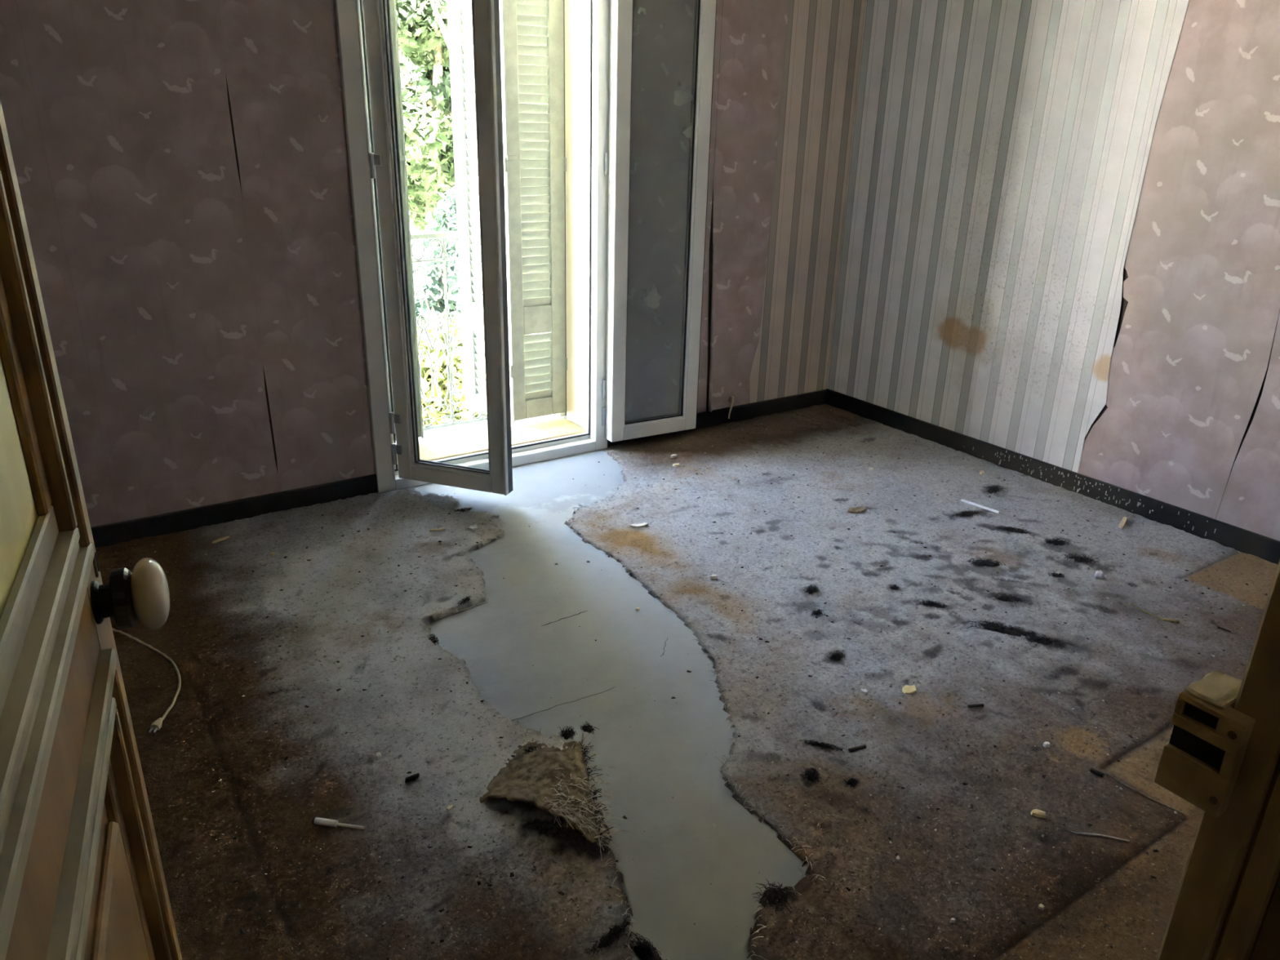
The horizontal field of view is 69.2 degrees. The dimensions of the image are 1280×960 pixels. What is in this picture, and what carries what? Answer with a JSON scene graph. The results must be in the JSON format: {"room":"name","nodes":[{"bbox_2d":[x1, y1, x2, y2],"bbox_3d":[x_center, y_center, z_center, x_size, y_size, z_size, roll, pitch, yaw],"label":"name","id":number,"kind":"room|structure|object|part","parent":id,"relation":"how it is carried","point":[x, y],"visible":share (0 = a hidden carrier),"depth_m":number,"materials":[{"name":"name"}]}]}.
{"room":"damaged room","nodes":[
{"label":"damaged room","id":0,"kind":"room"},
{"bbox_2d":[0,0,866,527],"bbox_3d":[-0.698,-1.314,3.878,4.545,2.870,0.444,-13,26,-32],"label":"wall","id":1,"kind":"structure","parent":0,"point":[181,166],"depth_m":3.39,"materials":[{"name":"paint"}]},
{"bbox_2d":[90,474,377,547],"bbox_3d":[-1.715,0.153,3.481,1.495,0.082,0.019,-13,26,-32],"label":"baseboard","id":2,"kind":"structure","parent":1,"relation":"attached to","point":[110,534],"depth_m":3.56,"materials":[{"name":"black paint"}]},
{"bbox_2d":[334,0,716,495],"bbox_3d":[-0.424,-1.229,3.883,1.594,2.420,0.917,-13,26,-32],"label":"window","id":3,"kind":"structure","parent":1,"relation":"in","point":[480,455],"depth_m":3.85,"materials":[{"name":"white plastic"}]},
{"bbox_2d":[360,0,423,438],"bbox_3d":[-1.077,-1.208,3.795,0.256,2.225,0.044,-13,26,-32],"label":"shutter","id":4,"kind":"object","parent":3,"relation":"attached to","point":[392,2],"visible":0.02,"depth_m":3.88,"materials":[{"name":"green paint"}]},
{"bbox_3d":[-1.077,-1.214,3.802,0.246,2.220,0.030,-13,26,-32],"label":"panel","id":5,"kind":"part","parent":4,"relation":"part of","materials":[{"name":"green paint"}]},
{"bbox_3d":[-0.741,-1.046,3.431,0.498,2.284,0.062,8,23,17],"label":"sash","id":6,"kind":"part","parent":3,"relation":"part of","materials":[{"name":"white plastic"}]},
{"bbox_3d":[-0.738,-0.164,4.323,1.000,0.043,0.245,-13,26,-32],"label":"sill","id":7,"kind":"part","parent":3,"relation":"part of","materials":[{"name":"stone"}]},
{"bbox_3d":[-0.843,-0.223,4.486,1.100,0.048,0.160,-13,26,-32],"label":"sill","id":8,"kind":"part","parent":3,"relation":"part of","materials":[{"name":"stone"}]},
{"bbox_2d":[446,0,567,422],"bbox_3d":[-0.597,-1.349,4.185,0.520,2.225,0.214,3,22,3],"label":"shutter","id":9,"kind":"object","parent":3,"relation":"attached to","point":[532,31],"visible":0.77,"depth_m":4.23,"materials":[{"name":"green paint"}]},
{"bbox_3d":[-0.723,-1.363,4.204,0.300,2.220,0.030,16,26,33],"label":"panel","id":10,"kind":"part","parent":9,"relation":"part of","materials":[{"name":"green paint"}]},
{"bbox_3d":[-0.477,-1.349,4.184,0.300,2.220,0.030,-13,26,-32],"label":"panel","id":11,"kind":"part","parent":9,"relation":"part of","materials":[{"name":"green paint"}]},
{"bbox_3d":[0.084,-1.288,4.101,0.476,2.284,0.062,-11,25,-28],"label":"sash","id":12,"kind":"part","parent":3,"relation":"part of","materials":[{"name":"white plastic"}]},
{"bbox_2d":[607,389,826,447],"bbox_3d":[0.443,-0.334,4.855,1.459,0.086,0.019,-13,26,-32],"label":"baseboard","id":13,"kind":"structure","parent":1,"relation":"attached to","point":[749,411],"depth_m":4.95,"materials":[{"name":"black paint"}]},
{"bbox_2d":[728,395,733,418],"bbox_3d":[0.468,-0.380,4.839,0.033,0.115,0.038,-13,26,-32],"label":"wire","id":14,"kind":"object","parent":1,"relation":"attached to","point":[731,399],"visible":1,"depth_m":4.82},
{"bbox_3d":[-0.929,-0.115,4.782,1.950,0.185,0.480,-13,26,-32],"label":"balcony","id":15,"kind":"object","parent":1,"relation":"attached to","visible":0},
{"bbox_2d":[410,231,540,431],"bbox_3d":[-1.029,-0.718,4.642,1.779,1.010,0.040,-13,26,-32],"label":"balcony railing","id":16,"kind":"object","parent":15,"relation":"on","point":[429,235],"visible":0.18,"depth_m":4.65,"materials":[{"name":"metal"}]},
{"bbox_3d":[-1.017,-1.175,4.462,1.779,0.027,0.040,-13,26,-32],"label":"rail","id":17,"kind":"part","parent":16,"relation":"part of","materials":[{"name":"metal"}]},
{"bbox_3d":[-1.020,-1.065,4.505,1.779,0.011,0.012,-13,26,-32],"label":"rail","id":18,"kind":"part","parent":16,"relation":"part of","materials":[{"name":"metal"}]},
{"bbox_3d":[-1.040,-0.278,4.815,1.779,0.015,0.016,-13,26,-32],"label":"rail","id":19,"kind":"part","parent":16,"relation":"part of","materials":[{"name":"metal"}]},
{"bbox_2d":[380,447,1241,959],"bbox_3d":[0.806,0.836,2.228,4.495,0.151,5.295,-13,26,-32],"label":"floor","id":20,"kind":"structure","parent":0,"point":[637,659],"depth_m":2.58,"materials":[{"name":"grey concrete"}]},
{"bbox_2d":[557,726,577,739],"bbox_3d":[-0.188,0.649,2.401,0.054,0.025,0.042,1,21,0],"label":"clump","id":21,"kind":"object","parent":20,"relation":"on","point":[567,733],"visible":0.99,"depth_m":2.40,"materials":[{"name":"black"}]},
{"bbox_2d":[579,721,599,733],"bbox_3d":[-0.134,0.649,2.427,0.056,0.009,0.035,21,29,40],"label":"clump","id":22,"kind":"object","parent":20,"relation":"on","point":[588,728],"visible":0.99,"depth_m":2.43,"materials":[{"name":"black"}]},
{"bbox_2d":[95,404,1277,959],"bbox_3d":[0.290,0.466,2.897,4.053,0.033,3.308,-13,26,-32],"label":"carpet","id":23,"kind":"object","parent":20,"relation":"on","point":[275,830],"visible":0.89,"depth_m":2.51,"materials":[{"name":"carpet"}]},
{"bbox_2d":[111,627,181,733],"bbox_3d":[-1.403,0.533,2.607,0.638,0.024,0.169,21,29,41],"label":"power cord","id":24,"kind":"object","parent":23,"relation":"on","point":[156,725],"visible":0.87,"depth_m":2.56,"materials":[{"name":"plastic"}]},
{"bbox_2d":[212,536,229,543],"bbox_3d":[-1.534,0.217,3.398,0.013,0.007,0.071,16,26,32],"label":"wood splinter","id":25,"kind":"object","parent":23,"relation":"on","point":[225,537],"visible":1,"depth_m":3.39,"materials":[{"name":"yellow paint"}]},
{"bbox_2d":[311,816,364,829],"bbox_3d":[-0.670,0.766,2.067,0.119,0.017,0.017,5,22,8],"label":"stick","id":26,"kind":"object","parent":23,"relation":"on","point":[316,820],"visible":1,"depth_m":2.06,"materials":[{"name":"white plastic"}]},
{"bbox_3d":[-0.700,0.764,2.071,0.051,0.015,0.015,5,22,8],"label":"handle","id":27,"kind":"part","parent":26,"relation":"part of","materials":[{"name":"white plastic"}]},
{"bbox_2d":[375,751,381,759],"bbox_3d":[-0.645,0.679,2.289,0.012,0.010,0.015,21,29,40],"label":"chip","id":28,"kind":"object","parent":23,"relation":"on","point":[378,755],"visible":1,"depth_m":2.29,"materials":[{"name":"white paper"}]},
{"bbox_2d":[404,773,419,782],"bbox_3d":[-0.543,0.711,2.216,0.038,0.013,0.011,-14,26,-34],"label":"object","id":29,"kind":"object","parent":23,"relation":"on","point":[413,777],"visible":1,"depth_m":2.21,"materials":[{"name":"black wood"}]},
{"bbox_2d":[426,634,438,644],"bbox_3d":[-0.633,0.479,2.814,0.033,0.018,0.073,-13,26,-33],"label":"clump","id":30,"kind":"object","parent":23,"relation":"on","point":[432,637],"visible":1,"depth_m":2.81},
{"bbox_2d":[429,528,445,531],"bbox_3d":[-0.768,0.188,3.520,0.063,0.007,0.016,-5,22,-16],"label":"wood splinter","id":31,"kind":"object","parent":23,"relation":"on","point":[435,529],"visible":1,"depth_m":3.52,"materials":[{"name":"yellow wood"}]},
{"bbox_2d":[446,804,453,811],"bbox_3d":[-0.436,0.750,2.129,0.011,0.005,0.019,12,24,25],"label":"chip","id":32,"kind":"object","parent":23,"relation":"on","point":[449,807],"visible":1,"depth_m":2.13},
{"bbox_2d":[453,506,471,512],"bbox_3d":[-0.717,0.121,3.724,0.109,0.012,0.037,-13,26,-32],"label":"clump","id":33,"kind":"object","parent":23,"relation":"on","point":[463,510],"visible":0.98,"depth_m":3.73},
{"bbox_2d":[457,595,471,605],"bbox_3d":[-0.568,0.390,3.012,0.036,0.014,0.068,12,24,25],"label":"clump","id":34,"kind":"object","parent":23,"relation":"on","point":[466,599],"visible":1,"depth_m":3.01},
{"bbox_2d":[467,524,477,530],"bbox_3d":[-0.638,0.181,3.554,0.031,0.011,0.046,12,24,25],"label":"chip","id":35,"kind":"object","parent":23,"relation":"on","point":[474,526],"visible":1,"depth_m":3.55,"materials":[{"name":"white plastic"}]},
{"bbox_2d":[479,732,635,861],"bbox_3d":[-0.154,0.704,2.203,0.426,0.073,0.339,14,25,29],"label":"flap","id":36,"kind":"object","parent":23,"relation":"on","point":[553,780],"visible":1,"depth_m":2.18,"materials":[{"name":"carpet"}]},
{"bbox_2d":[522,743,537,754],"bbox_3d":[-0.275,0.672,2.320,0.041,0.017,0.046,0,22,-4],"label":"clump","id":37,"kind":"object","parent":36,"relation":"on","point":[528,750],"visible":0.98,"depth_m":2.32,"materials":[{"name":"black"}]},
{"bbox_2d":[585,838,606,856],"bbox_3d":[-0.099,0.796,2.028,0.053,0.016,0.060,5,22,9],"label":"clump","id":38,"kind":"object","parent":23,"relation":"on","point":[593,849],"visible":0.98,"depth_m":2.02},
{"bbox_2d":[584,915,633,956],"bbox_3d":[-0.058,0.884,1.805,0.046,0.020,0.121,21,29,40],"label":"clump","id":39,"kind":"object","parent":23,"relation":"on","point":[610,938],"visible":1,"depth_m":1.80,"materials":[{"name":"black"}]},
{"bbox_2d":[628,522,648,527],"bbox_3d":[-0.005,0.175,3.610,0.083,0.010,0.025,-6,23,-19],"label":"paper scrap","id":40,"kind":"object","parent":23,"relation":"on","point":[641,525],"visible":1,"depth_m":3.61,"materials":[{"name":"white paper"}]},
{"bbox_2d":[622,931,666,959],"bbox_3d":[0.018,0.904,1.776,0.157,0.018,0.049,21,29,40],"label":"clump","id":41,"kind":"object","parent":23,"relation":"on","point":[644,951],"visible":1,"depth_m":1.78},
{"bbox_2d":[670,453,677,457],"bbox_3d":[0.158,-0.112,4.351,0.024,0.012,0.042,21,29,40],"label":"chip","id":42,"kind":"object","parent":23,"relation":"on","point":[673,455],"visible":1,"depth_m":4.35,"materials":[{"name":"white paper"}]},
{"bbox_2d":[672,463,679,466],"bbox_3d":[0.166,-0.069,4.245,0.033,0.012,0.018,-3,22,-12],"label":"chip","id":43,"kind":"object","parent":23,"relation":"on","point":[673,464],"visible":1,"depth_m":4.24,"materials":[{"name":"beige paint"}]},
{"bbox_2d":[129,412,1267,959],"bbox_3d":[0.425,0.420,3.025,3.568,0.022,3.109,-13,26,-32],"label":"dark grit","id":44,"kind":"object","parent":23,"relation":"on","point":[242,931],"visible":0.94,"depth_m":2.52,"materials":[{"name":"black"}]},
{"bbox_2d":[709,573,717,579],"bbox_3d":[0.256,0.334,3.219,0.018,0.012,0.024,17,26,34],"label":"pebble","id":45,"kind":"object","parent":23,"relation":"on","point":[713,576],"visible":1,"depth_m":3.21,"materials":[{"name":"white stone"}]},
{"bbox_2d":[751,879,794,912],"bbox_3d":[0.275,0.853,1.906,0.096,0.016,0.083,18,27,35],"label":"clump","id":46,"kind":"object","parent":23,"relation":"on","point":[770,896],"visible":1,"depth_m":1.91,"materials":[{"name":"black soil"}]},
{"bbox_2d":[803,585,818,594],"bbox_3d":[0.580,0.370,3.148,0.057,0.015,0.065,8,22,15],"label":"clump","id":47,"kind":"object","parent":23,"relation":"on","point":[810,590],"visible":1,"depth_m":3.15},
{"bbox_2d":[800,766,823,785],"bbox_3d":[0.421,0.717,2.263,0.060,0.012,0.051,8,22,16],"label":"clump","id":48,"kind":"object","parent":23,"relation":"on","point":[812,776],"visible":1,"depth_m":2.26,"materials":[{"name":"black"}]},
{"bbox_2d":[811,608,823,616],"bbox_3d":[0.577,0.427,3.010,0.036,0.013,0.052,11,23,23],"label":"clump","id":49,"kind":"object","parent":23,"relation":"on","point":[817,612],"visible":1,"depth_m":3.01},
{"bbox_2d":[801,739,845,752],"bbox_3d":[0.462,0.678,2.370,0.123,0.010,0.037,8,22,16],"label":"clump","id":50,"kind":"object","parent":23,"relation":"on","point":[824,745],"visible":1,"depth_m":2.37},
{"bbox_2d":[827,650,847,661],"bbox_3d":[0.585,0.520,2.767,0.053,0.015,0.058,-10,24,-27],"label":"clump","id":51,"kind":"object","parent":23,"relation":"on","point":[835,656],"visible":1,"depth_m":2.76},
{"bbox_2d":[842,777,857,788],"bbox_3d":[0.511,0.727,2.242,0.032,0.011,0.042,-13,26,-32],"label":"clump","id":52,"kind":"object","parent":23,"relation":"on","point":[852,783],"visible":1,"depth_m":2.24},
{"bbox_2d":[847,506,866,513],"bbox_3d":[0.888,0.121,3.812,0.099,0.007,0.052,-10,24,-27],"label":"scrap","id":53,"kind":"object","parent":23,"relation":"on","point":[856,509],"visible":1,"depth_m":3.80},
{"bbox_2d":[848,744,866,751],"bbox_3d":[0.554,0.684,2.365,0.048,0.010,0.009,-6,23,-19],"label":"twig","id":54,"kind":"object","parent":23,"relation":"on","point":[854,748],"visible":1,"depth_m":2.36,"materials":[{"name":"brown wood"}]},
{"bbox_2d":[860,688,867,693],"bbox_3d":[0.628,0.591,2.604,0.017,0.005,0.022,-7,23,-21],"label":"chip","id":55,"kind":"object","parent":23,"relation":"on","point":[864,691],"visible":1,"depth_m":2.60,"materials":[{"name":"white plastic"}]},
{"bbox_2d":[888,584,901,590],"bbox_3d":[0.872,0.368,3.183,0.036,0.011,0.047,-1,22,-6],"label":"clump","id":56,"kind":"object","parent":23,"relation":"on","point":[894,587],"visible":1,"depth_m":3.18,"materials":[{"name":"black soil"}]},
{"bbox_2d":[902,684,916,693],"bbox_3d":[0.760,0.590,2.616,0.045,0.005,0.040,0,22,-4],"label":"scrap","id":57,"kind":"object","parent":23,"relation":"on","point":[906,689],"visible":1,"depth_m":2.61,"materials":[{"name":"beige paper"}]},
{"bbox_2d":[916,599,949,608],"bbox_3d":[0.972,0.410,3.076,0.112,0.015,0.057,8,22,16],"label":"clump","id":58,"kind":"object","parent":23,"relation":"on","point":[930,603],"visible":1,"depth_m":3.08,"materials":[{"name":"black soil"}]},
{"bbox_2d":[950,917,955,923],"bbox_3d":[0.627,0.882,1.861,0.011,0.007,0.007,0,22,-5],"label":"chip","id":59,"kind":"object","parent":23,"relation":"on","point":[953,920],"visible":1,"depth_m":1.86,"materials":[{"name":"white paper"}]},
{"bbox_2d":[949,510,983,517],"bbox_3d":[1.335,0.136,3.800,0.161,0.013,0.063,-3,22,-12],"label":"clump","id":60,"kind":"object","parent":23,"relation":"on","point":[963,513],"visible":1,"depth_m":3.79,"materials":[{"name":"black"}]},
{"bbox_2d":[967,703,983,707],"bbox_3d":[0.921,0.619,2.547,0.046,0.010,0.008,-3,22,-12],"label":"twig","id":61,"kind":"object","parent":23,"relation":"on","point":[977,704],"visible":1,"depth_m":2.54,"materials":[{"name":"brown wood"}]},
{"bbox_2d":[960,498,999,513],"bbox_3d":[1.419,0.110,3.873,0.012,0.017,0.177,-15,27,-36],"label":"stick","id":62,"kind":"object","parent":23,"relation":"on","point":[962,500],"visible":1,"depth_m":3.87,"materials":[{"name":"white plastic"}]},
{"bbox_2d":[963,555,1006,567],"bbox_3d":[1.248,0.293,3.389,0.145,0.014,0.088,-4,22,-13],"label":"clump","id":63,"kind":"object","parent":23,"relation":"on","point":[980,562],"visible":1,"depth_m":3.37,"materials":[{"name":"black"}]},
{"bbox_2d":[983,484,1004,493],"bbox_3d":[1.547,0.038,4.063,0.102,0.012,0.141,18,27,35],"label":"clump","id":64,"kind":"object","parent":23,"relation":"on","point":[993,489],"visible":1,"depth_m":4.06,"materials":[{"name":"black"}]},
{"bbox_2d":[963,618,1046,639],"bbox_3d":[1.157,0.468,2.932,0.257,0.020,0.090,9,23,18],"label":"clump","id":65,"kind":"object","parent":23,"relation":"on","point":[1011,631],"visible":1,"depth_m":2.93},
{"bbox_2d":[990,591,1028,604],"bbox_3d":[1.246,0.394,3.134,0.127,0.014,0.078,8,22,16],"label":"clump","id":66,"kind":"object","parent":23,"relation":"on","point":[1007,597],"visible":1,"depth_m":3.13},
{"bbox_2d":[995,525,1032,533],"bbox_3d":[1.473,0.193,3.660,0.141,0.013,0.054,8,22,16],"label":"clump","id":67,"kind":"object","parent":23,"relation":"on","point":[1006,528],"visible":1,"depth_m":3.66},
{"bbox_2d":[1030,808,1046,818],"bbox_3d":[0.924,0.772,2.153,0.034,0.009,0.019,8,22,16],"label":"chip","id":68,"kind":"object","parent":23,"relation":"on","point":[1038,813],"visible":1,"depth_m":2.15,"materials":[{"name":"beige"}]},
{"bbox_2d":[1037,903,1044,910],"bbox_3d":[0.820,0.872,1.896,0.010,0.007,0.011,-11,24,-28],"label":"chip","id":69,"kind":"object","parent":23,"relation":"on","point":[1041,906],"visible":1,"depth_m":1.89,"materials":[{"name":"beige paint"}]},
{"bbox_2d":[1021,633,1071,648],"bbox_3d":[1.261,0.497,2.876,0.152,0.014,0.073,8,22,16],"label":"clump","id":70,"kind":"object","parent":23,"relation":"on","point":[1047,641],"visible":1,"depth_m":2.88,"materials":[{"name":"black soil"}]},
{"bbox_2d":[1043,741,1049,747],"bbox_3d":[1.049,0.682,2.394,0.018,0.009,0.015,-13,26,-33],"label":"chip","id":71,"kind":"object","parent":23,"relation":"on","point":[1046,744],"visible":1,"depth_m":2.39,"materials":[{"name":"white paper"}]},
{"bbox_2d":[1047,572,1064,577],"bbox_3d":[1.484,0.335,3.302,0.062,0.012,0.041,1,21,0],"label":"clump","id":72,"kind":"object","parent":23,"relation":"on","point":[1053,574],"visible":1,"depth_m":3.30,"materials":[{"name":"black"}]},
{"bbox_2d":[1042,537,1073,546],"bbox_3d":[1.603,0.235,3.560,0.105,0.015,0.092,6,22,10],"label":"clump","id":73,"kind":"object","parent":23,"relation":"on","point":[1055,542],"visible":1,"depth_m":3.56,"materials":[{"name":"black"}]},
{"bbox_2d":[1062,551,1099,564],"bbox_3d":[1.628,0.284,3.444,0.146,0.020,0.123,4,22,5],"label":"clump","id":74,"kind":"object","parent":23,"relation":"on","point":[1080,558],"visible":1,"depth_m":3.43,"materials":[{"name":"black"}]},
{"bbox_2d":[1057,827,1129,842],"bbox_3d":[1.024,0.802,2.098,0.151,0.007,0.010,6,22,12],"label":"strand","id":75,"kind":"object","parent":23,"relation":"on","point":[1075,833],"visible":1,"depth_m":2.10,"materials":[{"name":"wicker"}]},
{"bbox_2d":[1089,767,1104,777],"bbox_3d":[1.131,0.724,2.296,0.012,0.013,0.031,-17,28,-39],"label":"twig","id":76,"kind":"object","parent":23,"relation":"on","point":[1092,770],"visible":1,"depth_m":2.29,"materials":[{"name":"brown wood"}]},
{"bbox_2d":[1094,570,1106,579],"bbox_3d":[1.635,0.339,3.292,0.037,0.030,0.030,15,25,30],"label":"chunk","id":77,"kind":"object","parent":23,"relation":"on","point":[1099,575],"visible":1,"depth_m":3.28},
{"bbox_2d":[1118,516,1127,528],"bbox_3d":[1.946,0.171,3.743,0.014,0.016,0.100,16,26,32],"label":"wood block","id":78,"kind":"object","parent":23,"relation":"on","point":[1122,523],"visible":1,"depth_m":3.73,"materials":[{"name":"beige paint"}]},
{"bbox_2d":[1105,772,1183,813],"bbox_3d":[1.209,0.753,2.233,0.016,0.008,0.182,-16,28,-38],"label":"strand","id":79,"kind":"object","parent":23,"relation":"on","point":[1106,773],"visible":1,"depth_m":2.21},
{"bbox_2d":[1130,603,1179,622],"bbox_3d":[1.689,0.441,3.052,0.030,0.012,0.154,-18,29,-41],"label":"dry twig","id":80,"kind":"object","parent":23,"relation":"on","point":[1144,611],"visible":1,"depth_m":3.02,"materials":[{"name":"beige wood"}]},
{"bbox_2d":[1211,621,1231,632],"bbox_3d":[1.864,0.474,2.985,0.026,0.013,0.068,-5,22,-16],"label":"twig","id":81,"kind":"object","parent":23,"relation":"on","point":[1212,622],"visible":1,"depth_m":2.97,"materials":[{"name":"brown wood"}]},
{"bbox_2d":[115,409,1262,956],"bbox_3d":[0.430,0.422,3.031,3.548,0.015,3.098,-13,26,-32],"label":"plaster grit","id":82,"kind":"object","parent":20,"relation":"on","point":[399,781],"visible":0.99,"depth_m":2.69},
{"bbox_2d":[827,0,1279,541],"bbox_3d":[2.539,-0.960,2.986,0.251,2.720,5.655,-13,26,-32],"label":"wall","id":83,"kind":"structure","parent":0,"point":[1060,246],"depth_m":3.85,"materials":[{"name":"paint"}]},
{"bbox_2d":[825,388,1279,564],"bbox_3d":[1.979,0.052,3.974,0.020,0.088,3.325,-13,26,-32],"label":"baseboard","id":84,"kind":"structure","parent":83,"relation":"attached to","point":[1241,540],"depth_m":4.06,"materials":[{"name":"black paint"}]},
{"bbox_3d":[1.310,-0.232,1.059,4.495,2.720,0.185,-13,26,-32],"label":"wall","id":85,"kind":"structure","parent":0,"visible":0},
{"bbox_2d":[0,99,182,959],"bbox_3d":[-0.389,0.230,0.630,0.108,2.068,0.813,-8,23,-23],"label":"door","id":86,"kind":"structure","parent":85,"relation":"in","point":[82,877],"depth_m":0.74,"materials":[{"name":"beige paint"}]},
{"bbox_3d":[-0.406,-0.228,0.444,0.012,0.880,0.616,-8,23,-23],"label":"panel","id":87,"kind":"part","parent":86,"relation":"part of","materials":[{"name":"glass"}]},
{"bbox_3d":[-0.498,-0.315,0.657,0.009,0.732,0.028,-8,23,-23],"label":"moulding","id":88,"kind":"part","parent":86,"relation":"part of","materials":[{"name":"beige paint"}]},
{"bbox_3d":[-0.407,0.124,0.586,0.009,0.028,0.524,-8,23,-23],"label":"moulding","id":89,"kind":"part","parent":86,"relation":"part of","materials":[{"name":"white paint"}]},
{"bbox_3d":[-0.501,-0.322,0.676,0.022,0.788,0.012,-8,23,-23],"label":"moulding","id":90,"kind":"part","parent":86,"relation":"part of","materials":[{"name":"beige paint"}]},
{"bbox_3d":[-0.401,0.142,0.596,0.022,0.012,0.548,-8,23,-23],"label":"moulding","id":91,"kind":"part","parent":86,"relation":"part of","materials":[{"name":"white paint"}]},
{"bbox_3d":[-0.404,0.156,0.601,0.017,0.018,0.584,-8,23,-23],"label":"moulding","id":92,"kind":"part","parent":86,"relation":"part of","materials":[{"name":"white paint"}]},
{"bbox_3d":[-0.513,-0.334,0.704,0.026,0.848,0.016,-8,23,-23],"label":"moulding","id":93,"kind":"part","parent":86,"relation":"part of","materials":[{"name":"beige paint"}]},
{"bbox_3d":[-0.401,0.171,0.608,0.026,0.016,0.616,-8,23,-23],"label":"moulding","id":94,"kind":"part","parent":86,"relation":"part of","materials":[{"name":"white paint"}]},
{"bbox_3d":[-0.417,0.228,0.623,0.034,0.100,0.616,-8,23,-23],"label":"rail","id":95,"kind":"part","parent":86,"relation":"part of","materials":[{"name":"beige paint"}]},
{"bbox_3d":[-0.404,0.279,0.651,0.026,0.016,0.616,-8,23,-23],"label":"moulding","id":96,"kind":"part","parent":86,"relation":"part of","materials":[{"name":"white paint"}]},
{"bbox_3d":[-0.552,0.081,0.939,0.004,0.035,0.012,-8,23,-23],"label":"keyhole plate","id":97,"kind":"part","parent":86,"relation":"part of","materials":[{"name":"grey metal"}]},
{"bbox_3d":[-0.406,0.309,0.662,0.022,0.012,0.548,-8,23,-23],"label":"moulding","id":98,"kind":"part","parent":86,"relation":"part of","materials":[{"name":"white paint"}]},
{"bbox_3d":[-0.429,0.665,0.795,0.012,0.840,0.616,-8,23,-23],"label":"panel","id":99,"kind":"part","parent":86,"relation":"part of","materials":[{"name":"beige paint"}]},
{"bbox_3d":[-0.522,0.578,1.009,0.009,0.692,0.028,-8,23,-23],"label":"moulding","id":100,"kind":"part","parent":86,"relation":"part of","materials":[{"name":"beige paint"}]},
{"bbox_3d":[-0.524,0.571,1.028,0.022,0.748,0.012,-8,23,-23],"label":"moulding","id":101,"kind":"part","parent":86,"relation":"part of","materials":[{"name":"beige paint"}]},
{"bbox_3d":[-0.536,0.559,1.056,0.026,0.808,0.016,-8,23,-23],"label":"moulding","id":102,"kind":"part","parent":86,"relation":"part of","materials":[{"name":"beige paint"}]},
{"bbox_3d":[-0.492,0.114,0.933,0.033,0.074,0.074,-8,23,-23],"label":"knob","id":103,"kind":"part","parent":86,"relation":"part of","materials":[{"name":"beige ceramic"}]},
{"bbox_2d":[1154,669,1255,817],"bbox_3d":[0.496,0.225,0.800,0.062,0.099,0.054,-13,26,-32],"label":"lock keeper","id":104,"kind":"object","parent":85,"relation":"attached to","point":[1201,762],"visible":0.88,"depth_m":0.78,"materials":[{"name":"beige paint"}]},
{"bbox_2d":[1156,559,1279,959],"bbox_3d":[0.180,0.280,0.447,1.005,2.160,0.206,-13,26,-32],"label":"trim","id":105,"kind":"structure","parent":85,"relation":"attached to","point":[1226,906],"depth_m":0.80,"materials":[{"name":"brown paint"}]},
{"label":"outside","id":106,"kind":"structure","parent":0,"visible":0},
{"bbox_2d":[408,211,546,334],"bbox_3d":[-26.129,-17.834,57.478,144.000,0.356,120.000,-13,26,-32],"label":"ground","id":107,"kind":"structure","parent":106,"point":[417,248],"depth_m":34.97,"materials":[{"name":"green plant"}]},
{"bbox_2d":[399,0,456,256],"bbox_3d":[-3.025,-6.304,18.384,4.703,8.537,6.030,16,26,33],"label":"tree","id":108,"kind":"object","parent":107,"relation":"on","point":[427,144],"visible":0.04,"depth_m":16.89,"materials":[{"name":"green plant"}]},
{"bbox_2d":[395,0,459,316],"bbox_3d":[-5.190,-8.030,22.989,3.954,8.268,4.677,1,21,-1],"label":"tree","id":109,"kind":"object","parent":107,"relation":"on","point":[421,40],"visible":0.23,"depth_m":20.77,"materials":[{"name":"green plant"}]},
{"bbox_2d":[412,186,462,334],"bbox_3d":[-2.962,-2.906,15.384,2.742,4.300,1.911,10,23,20],"label":"shrub","id":110,"kind":"object","parent":107,"relation":"on","point":[452,279],"visible":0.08,"depth_m":15.05,"materials":[{"name":"green plant"}]},
{"bbox_3d":[-3.042,-2.315,15.678,1.446,2.982,0.985,-4,22,-15],"label":"stem","id":111,"kind":"part","parent":110,"relation":"part of","materials":[{"name":"green plant"}]},
{"bbox_2d":[416,306,487,426],"bbox_3d":[-2.501,-1.135,13.026,2.030,2.758,1.922,-13,26,-32],"label":"shrub","id":112,"kind":"object","parent":107,"relation":"on","point":[436,416],"visible":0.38,"depth_m":12.14,"materials":[{"name":"green plant"}]}
]}

